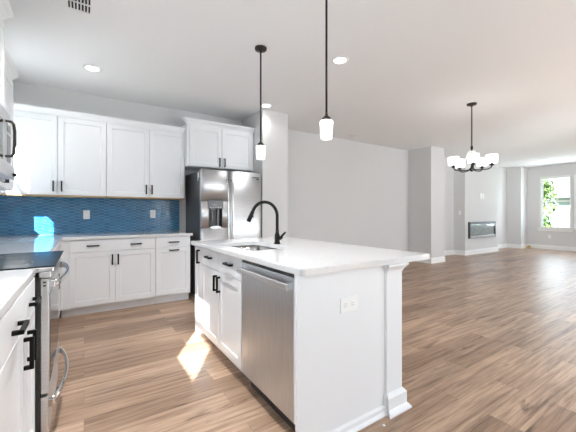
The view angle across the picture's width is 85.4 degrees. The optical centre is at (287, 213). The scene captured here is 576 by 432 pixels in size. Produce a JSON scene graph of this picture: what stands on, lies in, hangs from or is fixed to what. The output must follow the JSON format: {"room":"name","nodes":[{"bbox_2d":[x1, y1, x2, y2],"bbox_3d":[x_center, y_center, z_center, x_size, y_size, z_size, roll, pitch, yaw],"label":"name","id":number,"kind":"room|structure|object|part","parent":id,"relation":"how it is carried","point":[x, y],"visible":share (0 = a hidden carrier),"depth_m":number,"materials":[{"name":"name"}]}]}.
{"room":"kitchen","nodes":[
{"label":"kitchen","id":0,"kind":"room"},
{"bbox_2d":[12,81,506,250],"bbox_3d":[2.279,-0.205,7.470,13.990,2.770,0.150,0,0,-33],"label":"wall","id":1,"kind":"structure","parent":0,"point":[343,191],"depth_m":6.56,"materials":[{"name":"white paint"}]},
{"bbox_2d":[0,110,105,197],"bbox_3d":[-2.842,-0.680,3.798,1.078,0.949,0.372,0,0,-33],"label":"upper cabinet","id":2,"kind":"object","parent":1,"relation":"attached to","point":[55,156],"visible":0.98,"depth_m":3.69,"materials":[{"name":"white paint"}]},
{"bbox_3d":[-2.941,-0.685,3.560,0.498,0.925,0.019,0,0,-33],"label":"door","id":3,"kind":"part","parent":2,"relation":"part of","materials":[{"name":"white paint"}]},
{"bbox_3d":[-2.822,-0.213,3.835,1.000,0.014,0.332,0,0,-33],"label":"light rail","id":4,"kind":"part","parent":2,"relation":"part of","materials":[{"name":"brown wood"}]},
{"bbox_3d":[-2.521,-0.685,3.835,0.496,0.925,0.019,0,0,-33],"label":"door","id":5,"kind":"part","parent":2,"relation":"part of","materials":[{"name":"white paint"}]},
{"bbox_2d":[13,102,184,133],"bbox_3d":[-2.436,-1.190,4.065,2.052,0.079,0.369,0,0,-33],"label":"crown molding","id":6,"kind":"structure","parent":2,"relation":"attached to","point":[16,106],"depth_m":3.87,"materials":[{"name":"white paint"}]},
{"bbox_2d":[0,195,178,235],"bbox_3d":[-2.538,0.022,4.225,2.074,0.483,0.010,0,0,-33],"label":"backsplash","id":7,"kind":"structure","parent":1,"relation":"attached to","point":[19,215],"depth_m":4.11,"materials":[{"name":"blue tile"}]},
{"bbox_2d":[83,210,89,218],"bbox_3d":[-2.667,0.015,4.130,0.073,0.117,0.009,0,0,-33],"label":"wall outlet","id":8,"kind":"object","parent":7,"relation":"attached to","point":[86,213],"visible":1,"depth_m":4.13,"materials":[{"name":"white plastic"}]},
{"bbox_2d":[150,210,154,217],"bbox_3d":[-1.983,0.008,4.577,0.073,0.117,0.009,0,0,-33],"label":"wall outlet","id":9,"kind":"object","parent":7,"relation":"attached to","point":[152,212],"visible":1,"depth_m":4.57,"materials":[{"name":"white plastic"}]},
{"bbox_2d":[106,123,184,199],"bbox_3d":[-1.981,-0.680,4.360,0.976,0.949,0.372,0,0,-33],"label":"upper cabinet","id":10,"kind":"object","parent":1,"relation":"attached to","point":[142,163],"visible":0.99,"depth_m":4.21,"materials":[{"name":"white paint"}]},
{"bbox_3d":[-2.100,-0.685,4.110,0.498,0.925,0.019,0,0,-33],"label":"door","id":11,"kind":"part","parent":10,"relation":"part of","materials":[{"name":"white paint"}]},
{"bbox_3d":[-1.992,-0.213,4.377,0.973,0.014,0.332,0,0,-33],"label":"light rail","id":12,"kind":"part","parent":10,"relation":"part of","materials":[{"name":"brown wood"}]},
{"bbox_3d":[-1.692,-0.685,4.377,0.469,0.925,0.019,0,0,-33],"label":"door","id":13,"kind":"part","parent":10,"relation":"part of","materials":[{"name":"white paint"}]},
{"bbox_2d":[182,116,254,171],"bbox_3d":[-1.121,-1.018,4.848,1.098,0.683,0.507,0,0,-33],"label":"upper cabinet","id":14,"kind":"object","parent":1,"relation":"attached to","point":[212,145],"visible":1,"depth_m":4.64,"materials":[{"name":"white paint"}]},
{"bbox_3d":[-1.194,-0.971,4.547,0.475,0.573,0.019,0,0,-33],"label":"door","id":15,"kind":"part","parent":14,"relation":"part of","materials":[{"name":"white paint"}]},
{"bbox_3d":[-1.119,-1.310,4.847,1.098,0.099,0.502,0,0,-33],"label":"crown","id":16,"kind":"part","parent":14,"relation":"part of","materials":[{"name":"white paint"}]},
{"bbox_3d":[-0.782,-0.971,4.816,0.501,0.573,0.019,0,0,-33],"label":"door","id":17,"kind":"part","parent":14,"relation":"part of","materials":[{"name":"white paint"}]},
{"bbox_2d":[416,244,527,263],"bbox_3d":[3.850,1.113,7.944,10.540,0.135,0.776,0,0,-33],"label":"baseboard","id":18,"kind":"structure","parent":1,"relation":"attached to","point":[492,249],"depth_m":8.97,"materials":[{"name":"white paint"}]},
{"bbox_2d":[242,109,287,237],"bbox_3d":[-0.400,-0.205,5.181,0.460,2.770,0.750,0,0,-33],"label":"wall","id":19,"kind":"structure","parent":0,"point":[273,169],"depth_m":4.87,"materials":[{"name":"white paint"}]},
{"bbox_2d":[4,0,575,167],"bbox_3d":[4.489,-1.650,4.088,13.990,0.120,8.230,0,0,-33],"label":"ceiling","id":20,"kind":"structure","parent":0,"point":[409,78],"depth_m":3.24,"materials":[{"name":"white paint"}]},
{"bbox_2d":[64,0,93,20],"bbox_3d":[-1.571,-1.583,2.348,0.190,0.013,0.410,0,0,-33],"label":"ceiling vent","id":21,"kind":"object","parent":20,"relation":"in","point":[84,9],"visible":1,"depth_m":2.41,"materials":[{"name":"white plastic"}]},
{"bbox_2d":[83,64,100,71],"bbox_3d":[-2.143,-1.586,3.414,0.176,0.008,0.176,0,0,-33],"label":"recessed light","id":22,"kind":"object","parent":20,"relation":"in","point":[92,68],"visible":1,"depth_m":3.41,"materials":[{"name":"white plastic"}]},
{"bbox_2d":[255,45,266,159],"bbox_3d":[-0.262,-1.056,2.995,0.116,1.067,0.116,0,0,-33],"label":"pendant light","id":23,"kind":"object","parent":20,"relation":"hanging from","point":[260,148],"visible":1,"depth_m":2.99,"materials":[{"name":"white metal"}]},
{"bbox_3d":[-0.262,-1.120,2.995,0.015,0.880,0.015,0,0,-18],"label":"rod","id":24,"kind":"part","parent":23,"relation":"part of","materials":[{"name":"brown metal"}]},
{"bbox_3d":[-0.262,-0.585,2.995,0.093,0.126,0.093,0,0,-33],"label":"lamp shade","id":25,"kind":"part","parent":23,"relation":"part of","materials":[{"name":"white glass"}]},
{"bbox_2d":[262,103,271,107],"bbox_3d":[-0.317,-1.586,4.596,0.176,0.008,0.176,0,0,-33],"label":"recessed light","id":26,"kind":"object","parent":20,"relation":"in","point":[266,105],"visible":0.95,"depth_m":4.58,"materials":[{"name":"white plastic"}]},
{"bbox_2d":[320,0,332,139],"bbox_3d":[0.269,-1.056,2.183,0.116,1.067,0.116,0,0,-33],"label":"pendant light","id":27,"kind":"object","parent":20,"relation":"hanging from","point":[326,124],"visible":1,"depth_m":2.18,"materials":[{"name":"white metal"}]},
{"bbox_3d":[0.269,-1.120,2.183,0.015,0.880,0.015,0,0,-18],"label":"rod","id":28,"kind":"part","parent":27,"relation":"part of","materials":[{"name":"brown metal"}]},
{"bbox_3d":[0.269,-0.585,2.183,0.093,0.126,0.093,0,0,-33],"label":"lamp shade","id":29,"kind":"part","parent":27,"relation":"part of","materials":[{"name":"white glass"}]},
{"bbox_2d":[331,56,348,64],"bbox_3d":[0.539,-1.586,3.232,0.176,0.008,0.176,0,0,-33],"label":"recessed light","id":30,"kind":"object","parent":20,"relation":"in","point":[338,60],"visible":1,"depth_m":3.23,"materials":[{"name":"white plastic"}]},
{"bbox_2d":[448,102,497,172],"bbox_3d":[2.679,-1.097,4.521,0.609,0.984,0.617,0,0,-33],"label":"chandelier","id":31,"kind":"object","parent":20,"relation":"hanging from","point":[473,158],"visible":1,"depth_m":4.49,"materials":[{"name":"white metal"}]},
{"bbox_3d":[2.416,-0.761,4.555,0.148,0.117,0.148,0,0,-33],"label":"lamp shade","id":32,"kind":"part","parent":31,"relation":"part of","materials":[{"name":"white glass"}]},
{"bbox_3d":[2.620,-0.761,4.763,0.148,0.117,0.148,0,0,-33],"label":"lamp shade","id":33,"kind":"part","parent":31,"relation":"part of","materials":[{"name":"white glass"}]},
{"bbox_3d":[2.661,-1.110,4.518,0.034,0.900,0.034,0,0,-33],"label":"rod","id":34,"kind":"part","parent":31,"relation":"part of","materials":[{"name":"brown metal"}]},
{"bbox_3d":[2.551,-0.761,4.296,0.148,0.117,0.148,0,0,-33],"label":"lamp shade","id":35,"kind":"part","parent":31,"relation":"part of","materials":[{"name":"white glass"}]},
{"bbox_3d":[2.881,-0.761,4.633,0.148,0.117,0.148,0,0,-33],"label":"lamp shade","id":36,"kind":"part","parent":31,"relation":"part of","materials":[{"name":"white glass"}]},
{"bbox_3d":[2.773,-0.663,4.416,0.059,0.095,0.254,0,0,-42],"label":"arm","id":37,"kind":"part","parent":31,"relation":"part of","materials":[{"name":"brown metal"}]},
{"bbox_3d":[2.838,-0.761,4.344,0.148,0.117,0.148,0,0,-33],"label":"lamp shade","id":38,"kind":"part","parent":31,"relation":"part of","materials":[{"name":"white glass"}]},
{"bbox_2d":[49,247,575,431],"bbox_3d":[4.489,1.230,4.088,13.990,0.100,8.230,0,0,-33],"label":"floor","id":39,"kind":"structure","parent":0,"point":[489,339],"depth_m":2.45,"materials":[{"name":"brown wood"}]},
{"bbox_2d":[0,290,33,431],"bbox_3d":[-1.182,0.740,0.893,0.672,0.880,0.458,0,0,-33],"label":"base cabinet","id":40,"kind":"object","parent":39,"relation":"on","point":[13,325],"visible":0.99,"depth_m":1.07,"materials":[{"name":"white paint"}]},
{"bbox_3d":[-0.936,0.374,1.055,0.019,0.137,0.455,0,0,-33],"label":"drawer","id":41,"kind":"part","parent":40,"relation":"part of","materials":[{"name":"white paint"}]},
{"bbox_3d":[-0.936,0.755,1.055,0.019,0.615,0.455,0,0,-33],"label":"door","id":42,"kind":"part","parent":40,"relation":"part of","materials":[{"name":"white paint"}]},
{"bbox_3d":[-0.914,0.390,1.069,0.032,0.014,0.125,0,0,-33],"label":"handle","id":43,"kind":"part","parent":40,"relation":"part of","materials":[{"name":"black metal"}]},
{"bbox_3d":[-1.016,0.548,1.223,0.032,0.125,0.014,0,0,-33],"label":"handle","id":44,"kind":"part","parent":40,"relation":"part of","materials":[{"name":"black metal"}]},
{"bbox_2d":[24,278,41,431],"bbox_3d":[-1.388,0.740,1.208,0.672,0.880,0.291,0,0,-33],"label":"base cabinet","id":45,"kind":"object","parent":39,"relation":"on","point":[30,298],"visible":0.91,"depth_m":1.38,"materials":[{"name":"white paint"}]},
{"bbox_3d":[-1.142,0.374,1.369,0.019,0.137,0.287,0,0,-33],"label":"drawer","id":46,"kind":"part","parent":45,"relation":"part of","materials":[{"name":"white paint"}]},
{"bbox_3d":[-1.142,0.755,1.369,0.019,0.615,0.287,0,0,-33],"label":"door","id":47,"kind":"part","parent":45,"relation":"part of","materials":[{"name":"white paint"}]},
{"bbox_3d":[-1.065,0.548,1.299,0.032,0.125,0.014,0,0,-33],"label":"handle","id":48,"kind":"part","parent":45,"relation":"part of","materials":[{"name":"black metal"}]},
{"bbox_3d":[-1.122,0.390,1.387,0.032,0.014,0.125,0,0,-33],"label":"handle","id":49,"kind":"part","parent":45,"relation":"part of","materials":[{"name":"black metal"}]},
{"bbox_2d":[0,251,69,431],"bbox_3d":[-1.641,0.719,1.679,0.766,0.922,0.763,0,0,-33],"label":"range","id":50,"kind":"object","parent":39,"relation":"on","point":[46,265],"visible":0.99,"depth_m":1.55,"materials":[{"name":"silver metal"}]},
{"bbox_3d":[-1.664,0.274,1.665,0.713,0.022,0.763,0,0,-33],"label":"trim","id":51,"kind":"part","parent":50,"relation":"part of","materials":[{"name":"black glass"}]},
{"bbox_2d":[0,251,63,269],"bbox_3d":[-1.652,0.261,1.674,0.697,0.005,0.741,0,0,-33],"label":"cooktop","id":52,"kind":"object","parent":50,"relation":"in","point":[48,260],"depth_m":1.72,"materials":[{"name":"black glass"}]},
{"bbox_3d":[-1.401,0.300,1.836,0.065,0.029,0.757,0,0,-33],"label":"control panel","id":53,"kind":"part","parent":50,"relation":"part of","materials":[{"name":"metal"}]},
{"bbox_3d":[-1.398,1.010,1.838,0.028,0.220,0.741,0,0,-33],"label":"drawer","id":54,"kind":"part","parent":50,"relation":"part of","materials":[{"name":"metal"}]},
{"bbox_3d":[-1.396,0.603,1.839,0.032,0.565,0.741,0,0,-33],"label":"oven door","id":55,"kind":"part","parent":50,"relation":"part of","materials":[{"name":"metal"}]},
{"bbox_3d":[-1.354,0.940,1.867,0.071,0.040,0.706,0,0,-33],"label":"handle","id":56,"kind":"part","parent":50,"relation":"part of","materials":[{"name":"silver metal"}]},
{"bbox_3d":[-1.351,0.350,1.869,0.071,0.040,0.706,0,0,-33],"label":"handle","id":57,"kind":"part","parent":50,"relation":"part of","materials":[{"name":"silver metal"}]},
{"bbox_2d":[55,243,60,315],"bbox_3d":[-2.501,0.740,2.911,0.672,0.880,2.209,0,0,-33],"label":"base cabinet","id":58,"kind":"object","parent":39,"relation":"on","point":[59,246],"visible":0.12,"depth_m":3.30,"materials":[{"name":"white paint"}]},
{"bbox_2d":[0,231,192,253],"bbox_3d":[-1.923,0.282,3.294,2.083,0.034,2.238,0,0,-33],"label":"countertop","id":59,"kind":"structure","parent":58,"relation":"on","point":[20,243],"depth_m":3.44,"materials":[{"name":"white stone"}]},
{"bbox_2d":[61,237,154,317],"bbox_3d":[-2.276,0.740,3.986,0.982,0.880,0.688,0,0,-33],"label":"base cabinet","id":60,"kind":"object","parent":39,"relation":"on","point":[119,273],"visible":1,"depth_m":3.71,"materials":[{"name":"white paint"}]},
{"bbox_3d":[-2.269,0.755,3.629,0.449,0.615,0.019,0,0,-33],"label":"door","id":61,"kind":"part","parent":60,"relation":"part of","materials":[{"name":"white paint"}]},
{"bbox_3d":[-2.079,0.374,3.753,0.903,0.137,0.019,0,0,-33],"label":"drawer","id":62,"kind":"part","parent":60,"relation":"part of","materials":[{"name":"white paint"}]},
{"bbox_3d":[-1.889,0.755,3.877,0.449,0.615,0.019,0,0,-33],"label":"door","id":63,"kind":"part","parent":60,"relation":"part of","materials":[{"name":"white paint"}]},
{"bbox_2d":[154,236,189,303],"bbox_3d":[-1.679,0.740,4.376,0.439,0.880,0.688,0,0,-33],"label":"base cabinet","id":64,"kind":"object","parent":39,"relation":"on","point":[172,253],"visible":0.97,"depth_m":4.12,"materials":[{"name":"white paint"}]},
{"bbox_3d":[-1.514,0.374,4.123,0.435,0.137,0.019,0,0,-33],"label":"drawer","id":65,"kind":"part","parent":64,"relation":"part of","materials":[{"name":"white paint"}]},
{"bbox_3d":[-1.514,0.755,4.123,0.435,0.615,0.019,0,0,-33],"label":"door","id":66,"kind":"part","parent":64,"relation":"part of","materials":[{"name":"white paint"}]},
{"bbox_2d":[195,246,200,329],"bbox_3d":[-0.608,0.740,3.070,0.628,0.880,0.204,0,0,-33],"label":"base cabinet","id":67,"kind":"object","parent":39,"relation":"on","point":[197,249],"visible":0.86,"depth_m":2.92,"materials":[{"name":"white paint"}]},
{"bbox_3d":[-0.826,0.395,2.859,0.032,0.125,0.014,0,0,-33],"label":"handle","id":68,"kind":"part","parent":67,"relation":"part of","materials":[{"name":"black metal"}]},
{"bbox_2d":[201,248,242,370],"bbox_3d":[-0.316,0.743,2.623,0.628,0.875,0.861,0,0,-33],"label":"base cabinet","id":69,"kind":"object","parent":39,"relation":"on","point":[221,283],"visible":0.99,"depth_m":2.40,"materials":[{"name":"white paint"}]},
{"bbox_3d":[-0.662,0.382,2.655,0.019,0.152,0.426,0,0,-33],"label":"drawer","id":70,"kind":"part","parent":69,"relation":"part of","materials":[{"name":"white paint"}]},
{"bbox_3d":[-0.662,0.762,2.655,0.019,0.600,0.426,0,0,-33],"label":"door","id":71,"kind":"part","parent":69,"relation":"part of","materials":[{"name":"white paint"}]},
{"bbox_3d":[-0.585,0.555,2.490,0.032,0.125,0.014,0,0,-33],"label":"handle","id":72,"kind":"part","parent":69,"relation":"part of","materials":[{"name":"black metal"}]},
{"bbox_3d":[-0.545,0.555,2.430,0.032,0.125,0.014,0,0,-33],"label":"handle","id":73,"kind":"part","parent":69,"relation":"part of","materials":[{"name":"black metal"}]},
{"bbox_3d":[-0.440,0.370,2.269,0.032,0.014,0.125,0,0,-33],"label":"handle","id":74,"kind":"part","parent":69,"relation":"part of","materials":[{"name":"black metal"}]},
{"bbox_3d":[-0.426,0.762,2.294,0.019,0.600,0.426,0,0,-33],"label":"door","id":75,"kind":"part","parent":69,"relation":"part of","materials":[{"name":"white paint"}]},
{"bbox_3d":[-0.426,0.382,2.294,0.019,0.152,0.426,0,0,-33],"label":"drawer","id":76,"kind":"part","parent":69,"relation":"part of","materials":[{"name":"white paint"}]},
{"bbox_2d":[186,168,260,294],"bbox_3d":[-0.959,0.285,4.682,0.911,1.789,0.832,0,0,-33],"label":"refrigerator","id":77,"kind":"object","parent":39,"relation":"on","point":[219,203],"visible":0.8,"depth_m":4.40,"materials":[{"name":"grey metal"}]},
{"bbox_3d":[-1.006,0.242,4.283,0.391,1.675,0.070,0,0,-33],"label":"freezer door","id":78,"kind":"part","parent":77,"relation":"part of","materials":[{"name":"metal"}]},
{"bbox_3d":[-0.992,-0.122,4.263,0.219,0.115,0.038,0,0,-33],"label":"dispenser panel","id":79,"kind":"part","parent":77,"relation":"part of","materials":[{"name":"grey plastic"}]},
{"bbox_3d":[-0.836,0.145,4.322,0.024,1.250,0.094,0,0,-33],"label":"handle","id":80,"kind":"part","parent":77,"relation":"part of","materials":[{"name":"silver metal"}]},
{"bbox_3d":[-0.778,0.145,4.360,0.024,1.250,0.094,0,0,-33],"label":"handle","id":81,"kind":"part","parent":77,"relation":"part of","materials":[{"name":"silver metal"}]},
{"bbox_3d":[-0.624,0.242,4.533,0.511,1.675,0.070,0,0,-33],"label":"fridge door","id":82,"kind":"part","parent":77,"relation":"part of","materials":[{"name":"metal"}]},
{"bbox_2d":[237,260,294,430],"bbox_3d":[0.081,0.744,1.983,0.614,0.872,0.620,0,0,-33],"label":"dishwasher","id":83,"kind":"object","parent":39,"relation":"on","point":[267,292],"visible":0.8,"depth_m":1.78,"materials":[{"name":"grey metal"}]},
{"bbox_3d":[-0.170,0.372,1.817,0.012,0.032,0.610,0,0,-33],"label":"handle","id":84,"kind":"part","parent":83,"relation":"part of","materials":[{"name":"metal"}]},
{"bbox_3d":[-0.076,1.124,1.880,0.020,0.112,0.620,0,0,-33],"label":"kick plate","id":85,"kind":"part","parent":83,"relation":"part of","materials":[{"name":"black plastic"}]},
{"bbox_2d":[195,262,411,431],"bbox_3d":[-0.092,0.740,2.446,0.813,0.880,1.845,0,0,-33],"label":"kitchen island","id":86,"kind":"object","parent":39,"relation":"on","point":[348,365],"visible":0.7,"depth_m":1.68,"materials":[{"name":"white paint"}]},
{"bbox_3d":[-0.647,0.740,3.178,0.595,0.880,0.013,0,0,-33],"label":"panel","id":87,"kind":"part","parent":86,"relation":"part of","materials":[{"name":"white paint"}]},
{"bbox_2d":[191,237,429,275],"bbox_3d":[-0.003,0.282,2.530,1.045,0.034,1.842,0,0,-33],"label":"island countertop","id":88,"kind":"structure","parent":86,"relation":"on","point":[300,257],"depth_m":2.01,"materials":[{"name":"white stone"}]},
{"bbox_2d":[232,245,276,249],"bbox_3d":[-0.281,0.386,2.600,0.415,0.170,0.700,0,0,-33],"label":"sink","id":89,"kind":"object","parent":88,"relation":"in","point":[247,247],"visible":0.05,"depth_m":2.92,"materials":[{"name":"metal"}]},
{"bbox_2d":[246,200,285,243],"bbox_3d":[-0.182,0.077,2.636,0.354,0.375,0.086,0,0,-33],"label":"faucet","id":90,"kind":"object","parent":88,"relation":"on","point":[278,237],"visible":1,"depth_m":2.69,"materials":[{"name":"black metal"}]},
{"bbox_3d":[-0.192,0.025,2.647,0.261,0.270,0.027,0,0,-33],"label":"spout","id":91,"kind":"part","parent":90,"relation":"part of","materials":[{"name":"black metal"}]},
{"bbox_3d":[0.304,0.740,1.679,0.633,0.880,0.018,0,0,-33],"label":"panel","id":92,"kind":"part","parent":86,"relation":"part of","materials":[{"name":"white paint"}]},
{"bbox_2d":[340,295,357,312],"bbox_3d":[0.330,0.488,1.679,0.125,0.080,0.009,0,0,-33],"label":"wall outlet","id":93,"kind":"object","parent":86,"relation":"attached to","point":[347,304],"visible":1,"depth_m":1.67,"materials":[{"name":"white plastic"}]},
{"bbox_3d":[-0.104,1.113,2.440,0.782,0.135,1.782,0,0,-33],"label":"trim","id":94,"kind":"part","parent":86,"relation":"part of","materials":[{"name":"white paint"}]},
{"bbox_3d":[-0.889,0.740,0.445,0.672,0.880,0.608,0,0,-33],"label":"base cabinet","id":95,"kind":"object","parent":39,"relation":"on","visible":0},
{"bbox_2d":[0,269,34,319],"bbox_3d":[-1.109,0.282,0.743,0.653,0.034,1.378,0,0,-33],"label":"countertop","id":96,"kind":"structure","parent":95,"relation":"on","point":[13,283],"depth_m":1.17,"materials":[{"name":"white stone"}]},
{"bbox_2d":[408,146,443,257],"bbox_3d":[3.435,-0.205,7.766,0.550,2.770,0.620,0,0,-33],"label":"wall","id":97,"kind":"structure","parent":0,"point":[426,164],"depth_m":7.55,"materials":[{"name":"white paint"}]},
{"bbox_2d":[454,157,497,250],"bbox_3d":[5.706,-0.205,9.436,1.960,2.770,0.310,0,0,-33],"label":"wall","id":98,"kind":"structure","parent":0,"point":[469,186],"depth_m":9.06,"materials":[{"name":"white paint"}]},
{"bbox_2d":[468,221,495,238],"bbox_3d":[5.784,0.480,9.272,1.570,0.470,0.047,0,0,-33],"label":"fireplace","id":99,"kind":"object","parent":98,"relation":"attached to","point":[475,229],"visible":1,"depth_m":9.24,"materials":[{"name":"grey glass"}]},
{"bbox_3d":[5.796,0.682,9.280,1.500,0.065,0.047,0,0,-33],"label":"trim","id":100,"kind":"part","parent":99,"relation":"part of","materials":[{"name":"silver metal"}]},
{"bbox_2d":[507,166,526,243],"bbox_3d":[7.952,-0.205,10.835,0.510,2.770,0.425,0,0,-33],"label":"column","id":101,"kind":"structure","parent":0,"point":[516,176],"depth_m":10.67,"materials":[{"name":"white paint"}]},
{"bbox_2d":[527,163,575,246],"bbox_3d":[10.281,-0.205,7.875,0.150,2.770,7.930,0,0,-33],"label":"wall","id":102,"kind":"structure","parent":0,"point":[558,238],"depth_m":10.46,"materials":[{"name":"white paint"}]},
{"bbox_2d":[528,244,575,250],"bbox_3d":[10.324,1.113,7.649,0.026,0.135,7.505,0,0,-33],"label":"baseboard","id":103,"kind":"structure","parent":102,"relation":"attached to","point":[552,247],"depth_m":10.19,"materials":[{"name":"white paint"}]},
{"bbox_2d":[537,175,573,231],"bbox_3d":[8.728,-0.319,10.181,0.172,1.798,0.950,0,0,-33],"label":"window","id":104,"kind":"structure","parent":102,"relation":"in","point":[561,229],"depth_m":10.27,"materials":[{"name":"white paint"}]},
{"bbox_3d":[8.717,0.530,10.174,0.148,0.100,0.950,0,0,-33],"label":"sill","id":105,"kind":"part","parent":104,"relation":"part of","materials":[{"name":"white paint"}]},
{"bbox_2d":[574,174,575,229],"bbox_3d":[9.229,-0.319,9.414,0.172,1.798,0.878,0,0,-33],"label":"window","id":106,"kind":"structure","parent":102,"relation":"in","point":[575,174],"depth_m":9.74,"materials":[{"name":"white paint"}]},
{"bbox_3d":[-1.302,-0.205,0.301,0.150,2.770,7.930,0,0,-33],"label":"wall","id":107,"kind":"structure","parent":0,"visible":0},
{"bbox_2d":[0,0,12,107],"bbox_3d":[-1.776,-0.987,1.586,0.452,0.673,0.872,0,0,-33],"label":"upper cabinet","id":108,"kind":"object","parent":107,"relation":"attached to","point":[6,12],"visible":0.9,"depth_m":1.96,"materials":[{"name":"white paint"}]},
{"bbox_3d":[-1.726,-0.938,1.847,0.019,0.560,0.379,0,0,-33],"label":"door","id":109,"kind":"part","parent":108,"relation":"part of","materials":[{"name":"white paint"}]},
{"bbox_3d":[-1.776,-1.279,1.585,0.452,0.088,0.872,0,0,-33],"label":"crown","id":110,"kind":"part","parent":108,"relation":"part of","materials":[{"name":"white paint"}]},
{"bbox_2d":[0,103,16,181],"bbox_3d":[-1.758,-0.416,1.601,0.500,0.437,0.763,0,0,-33],"label":"microwave","id":111,"kind":"object","parent":108,"relation":"attached to","point":[7,171],"visible":1,"depth_m":1.88,"materials":[{"name":"metal"}]},
{"bbox_3d":[-1.532,-0.410,1.621,0.002,0.280,0.450,0,0,-33],"label":"door glass","id":112,"kind":"part","parent":111,"relation":"part of","materials":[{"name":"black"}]},
{"bbox_3d":[-1.561,-0.406,1.639,0.030,0.372,0.608,0,0,-33],"label":"door","id":113,"kind":"part","parent":111,"relation":"part of","materials":[{"name":"metal"}]},
{"bbox_3d":[-1.770,-0.406,1.957,0.028,0.372,0.146,0,0,-33],"label":"control panel","id":114,"kind":"part","parent":111,"relation":"part of","materials":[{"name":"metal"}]},
{"bbox_3d":[-1.679,-0.452,1.889,0.052,0.229,0.016,0,0,-33],"label":"handle","id":115,"kind":"part","parent":111,"relation":"part of","materials":[{"name":"brown metal"}]},
{"bbox_2d":[0,46,18,190],"bbox_3d":[-2.312,-0.722,2.318,0.358,1.043,0.932,0,0,-33],"label":"upper cabinet","id":116,"kind":"object","parent":107,"relation":"attached to","point":[11,73],"visible":0.41,"depth_m":2.61,"materials":[{"name":"white paint"}]},
{"bbox_3d":[-2.303,-0.675,2.555,0.019,0.945,0.435,0,0,-33],"label":"door","id":117,"kind":"part","parent":116,"relation":"part of","materials":[{"name":"white paint"}]},
{"bbox_3d":[-2.312,-1.199,2.318,0.357,0.088,0.932,0,0,-33],"label":"crown","id":118,"kind":"part","parent":116,"relation":"part of","materials":[{"name":"white paint"}]},
{"label":"outside","id":119,"kind":"structure","parent":0,"visible":0},
{"bbox_3d":[30.968,1.830,20.248,45.999,0.200,60.000,0,0,-33],"label":"lawn","id":120,"kind":"structure","parent":119,"visible":0},
{"bbox_2d":[543,215,553,226],"bbox_3d":[12.148,-0.402,16.273,2.601,4.294,2.459,0,0,18],"label":"tree","id":121,"kind":"object","parent":120,"relation":"on","point":[546,217],"visible":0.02,"depth_m":15.51,"materials":[{"name":"green plant"}]},
{"bbox_2d":[543,178,558,215],"bbox_3d":[10.919,-1.112,14.299,2.355,5.712,2.330,0,0,38],"label":"tree","id":122,"kind":"object","parent":120,"relation":"on","point":[547,187],"visible":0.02,"depth_m":13.93,"materials":[{"name":"green plant"}]},
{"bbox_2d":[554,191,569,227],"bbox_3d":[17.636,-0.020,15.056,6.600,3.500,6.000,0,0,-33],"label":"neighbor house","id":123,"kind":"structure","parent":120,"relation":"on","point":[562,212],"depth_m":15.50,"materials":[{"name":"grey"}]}
]}

